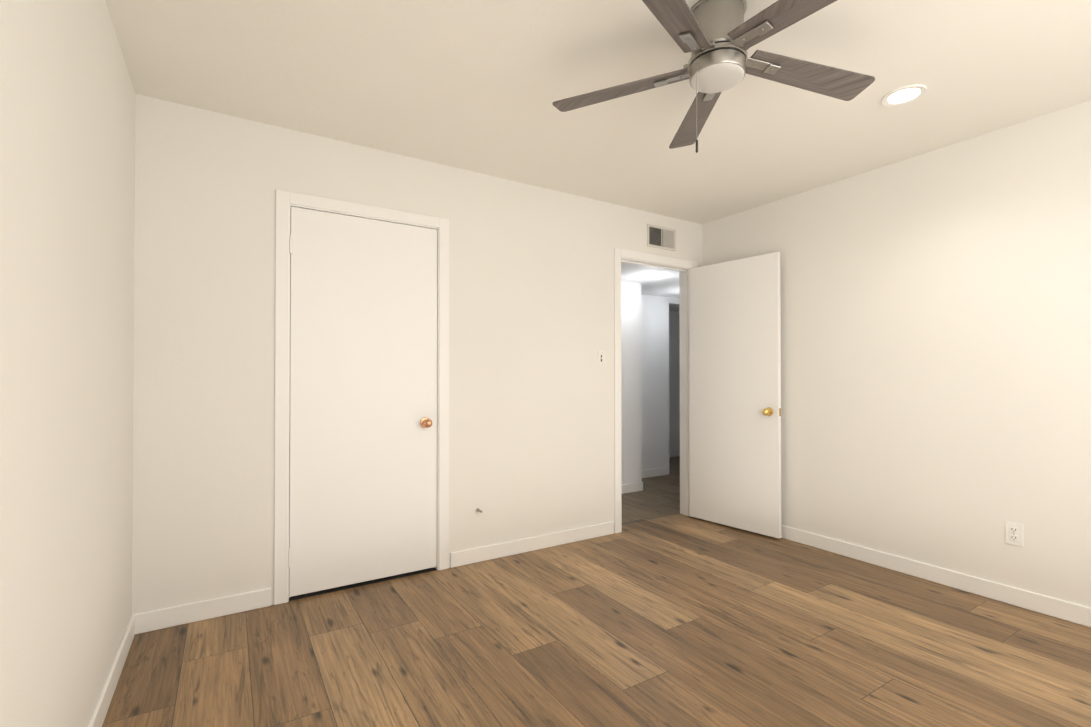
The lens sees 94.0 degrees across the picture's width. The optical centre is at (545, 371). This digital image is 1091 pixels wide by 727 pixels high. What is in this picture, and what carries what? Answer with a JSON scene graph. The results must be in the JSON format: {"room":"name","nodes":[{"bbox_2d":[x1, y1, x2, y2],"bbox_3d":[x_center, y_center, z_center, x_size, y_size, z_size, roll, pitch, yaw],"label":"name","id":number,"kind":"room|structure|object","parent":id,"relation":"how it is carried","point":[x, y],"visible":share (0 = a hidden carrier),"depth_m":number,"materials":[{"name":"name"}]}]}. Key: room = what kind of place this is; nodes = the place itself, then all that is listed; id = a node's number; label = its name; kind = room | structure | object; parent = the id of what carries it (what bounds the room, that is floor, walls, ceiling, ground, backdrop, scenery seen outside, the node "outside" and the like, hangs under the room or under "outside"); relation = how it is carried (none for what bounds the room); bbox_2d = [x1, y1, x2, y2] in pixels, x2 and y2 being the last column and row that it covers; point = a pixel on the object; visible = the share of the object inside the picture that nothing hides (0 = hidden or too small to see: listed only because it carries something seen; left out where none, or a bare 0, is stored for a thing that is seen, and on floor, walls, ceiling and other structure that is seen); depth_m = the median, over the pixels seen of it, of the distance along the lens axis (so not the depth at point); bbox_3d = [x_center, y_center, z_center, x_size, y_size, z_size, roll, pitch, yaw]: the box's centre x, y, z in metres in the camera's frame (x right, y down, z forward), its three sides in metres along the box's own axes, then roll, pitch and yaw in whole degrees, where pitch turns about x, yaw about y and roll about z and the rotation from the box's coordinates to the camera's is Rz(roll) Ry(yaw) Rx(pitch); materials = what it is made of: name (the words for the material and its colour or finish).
{"room":"empty bedroom","nodes":[
{"label":"empty bedroom","id":0,"kind":"room"},
{"bbox_2d":[0,0,135,726],"bbox_3d":[-0.921,-0.055,0.684,0.120,2.440,3.970,0,-1,-32],"label":"wall","id":1,"kind":"structure","parent":0,"point":[67,164],"depth_m":1.32,"materials":[{"name":"paint"}]},
{"bbox_2d":[87,615,134,726],"bbox_3d":[-0.861,1.120,0.704,0.013,0.090,3.717,0,-1,-32],"label":"baseboard","id":2,"kind":"structure","parent":1,"relation":"attached to","point":[98,716],"depth_m":1.85,"materials":[{"name":"paint"}]},
{"bbox_2d":[132,94,701,614],"bbox_3d":[-0.300,-0.033,3.342,3.750,2.440,0.120,0,-1,-32],"label":"wall","id":3,"kind":"structure","parent":0,"point":[530,378],"depth_m":2.64,"materials":[{"name":"paint"}]},
{"bbox_2d":[274,189,448,604],"bbox_3d":[-1.013,0.127,2.888,0.933,2.113,0.133,0,-1,-32],"label":"trim","id":4,"kind":"structure","parent":3,"relation":"attached to","point":[286,201],"depth_m":2.64,"materials":[{"name":"paint"}]},
{"bbox_2d":[288,207,436,596],"bbox_3d":[-0.980,0.152,2.827,0.800,2.023,0.107,0,-1,-32],"label":"closet door","id":5,"kind":"structure","parent":3,"relation":"in","point":[363,418],"depth_m":2.82,"materials":[{"name":"paint"}]},
{"bbox_2d":[133,521,613,633],"bbox_3d":[-0.677,1.140,3.018,2.778,0.090,0.013,0,-1,-32],"label":"baseboard","id":6,"kind":"structure","parent":3,"relation":"attached to","point":[153,620],"depth_m":2.55,"materials":[{"name":"paint"}]},
{"bbox_2d":[598,350,605,365],"bbox_3d":[0.414,-0.099,3.708,0.070,0.114,0.016,0,-1,-32],"label":"light switch","id":7,"kind":"object","parent":3,"relation":"attached to","point":[601,358],"visible":1,"depth_m":3.71,"materials":[{"name":"white plastic"}]},
{"bbox_2d":[614,248,696,532],"bbox_3d":[0.853,0.137,4.060,0.888,2.113,0.144,0,-1,-32],"label":"door frame","id":8,"kind":"structure","parent":3,"relation":"attached to","point":[682,267],"depth_m":4.07,"materials":[{"name":"paint"}]},
{"bbox_2d":[689,252,780,538],"bbox_3d":[1.413,0.164,3.894,0.152,2.028,0.758,0,-1,-39],"label":"entry door","id":9,"kind":"structure","parent":8,"relation":"attached to","point":[735,393],"depth_m":3.85,"materials":[{"name":"paint"}]},
{"bbox_2d":[647,224,675,250],"bbox_3d":[0.922,-1.064,4.037,0.310,0.175,0.009,0,-1,-32],"label":"air vent","id":10,"kind":"object","parent":3,"relation":"in","point":[659,237],"visible":1,"depth_m":4.03,"materials":[{"name":"metal"}]},
{"bbox_2d":[102,456,1090,726],"bbox_3d":[1.080,1.236,3.320,6.320,0.102,6.340,0,-1,-32],"label":"floor","id":11,"kind":"structure","parent":0,"point":[679,620],"depth_m":2.16,"materials":[{"name":"brown wood"}]},
{"bbox_2d":[105,0,1090,223],"bbox_3d":[0.720,-1.317,1.720,3.990,0.100,3.970,0,-1,-32],"label":"ceiling","id":12,"kind":"structure","parent":0,"point":[480,86],"depth_m":2.22,"materials":[{"name":"paint"}]},
{"bbox_2d":[552,0,874,152],"bbox_3d":[0.619,-1.007,1.756,1.203,0.519,1.176,0,-1,-32],"label":"ceiling fan","id":13,"kind":"object","parent":12,"relation":"hanging from","point":[717,39],"visible":1,"depth_m":1.74,"materials":[{"name":"silver metal"}]},
{"bbox_2d":[881,84,926,105],"bbox_3d":[1.631,-1.257,2.318,0.170,0.008,0.170,0,-1,-32],"label":"recessed light","id":14,"kind":"object","parent":12,"relation":"in","point":[907,94],"visible":1,"depth_m":2.31,"materials":[{"name":"white plastic"}]},
{"bbox_2d":[621,281,641,484],"bbox_3d":[-0.048,0.148,4.617,2.330,2.100,0.140,0,-1,-32],"label":"wall","id":15,"kind":"structure","parent":0,"point":[631,392],"depth_m":5.10,"materials":[{"name":"paint"}]},
{"bbox_2d":[621,263,678,311],"bbox_3d":[0.758,-0.944,5.478,4.600,0.100,2.370,0,-1,-32],"label":"ceiling","id":16,"kind":"structure","parent":0,"point":[664,283],"depth_m":5.00,"materials":[{"name":"paint"}]},
{"bbox_2d":[642,274,658,277],"bbox_3d":[0.984,-0.896,4.776,0.150,0.008,0.150,0,-1,-32],"label":"recessed light","id":17,"kind":"object","parent":16,"relation":"in","point":[650,276],"visible":0.98,"depth_m":4.78,"materials":[{"name":"white plastic"}]},
{"bbox_2d":[641,294,679,474],"bbox_3d":[1.349,0.161,6.033,3.000,2.100,0.120,0,-1,-32],"label":"wall","id":18,"kind":"structure","parent":0,"point":[660,389],"depth_m":5.93,"materials":[{"name":"paint"}]},
{"bbox_2d":[621,467,665,493],"bbox_3d":[0.254,1.157,4.984,3.040,0.090,0.483,0,-1,-32],"label":"baseboard","id":19,"kind":"structure","parent":18,"relation":"attached to","point":[632,487],"depth_m":5.15,"materials":[{"name":"paint"}]},
{"bbox_2d":[702,100,1090,607],"bbox_3d":[2.361,-0.038,2.734,0.120,2.440,3.970,0,-1,-32],"label":"wall","id":20,"kind":"structure","parent":0,"point":[935,357],"depth_m":2.83,"materials":[{"name":"paint"}]},
{"bbox_2d":[781,525,1090,627],"bbox_3d":[2.308,1.137,2.683,0.013,0.090,3.717,0,-1,-32],"label":"baseboard","id":21,"kind":"structure","parent":20,"relation":"attached to","point":[1055,607],"depth_m":2.79,"materials":[{"name":"paint"}]},
{"bbox_2d":[1005,521,1022,546],"bbox_3d":[2.376,0.821,2.581,0.009,0.114,0.070,0,-1,-32],"label":"outlet","id":22,"kind":"object","parent":20,"relation":"attached to","point":[1013,533],"visible":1,"depth_m":2.58,"materials":[{"name":"white plastic"}]}
]}

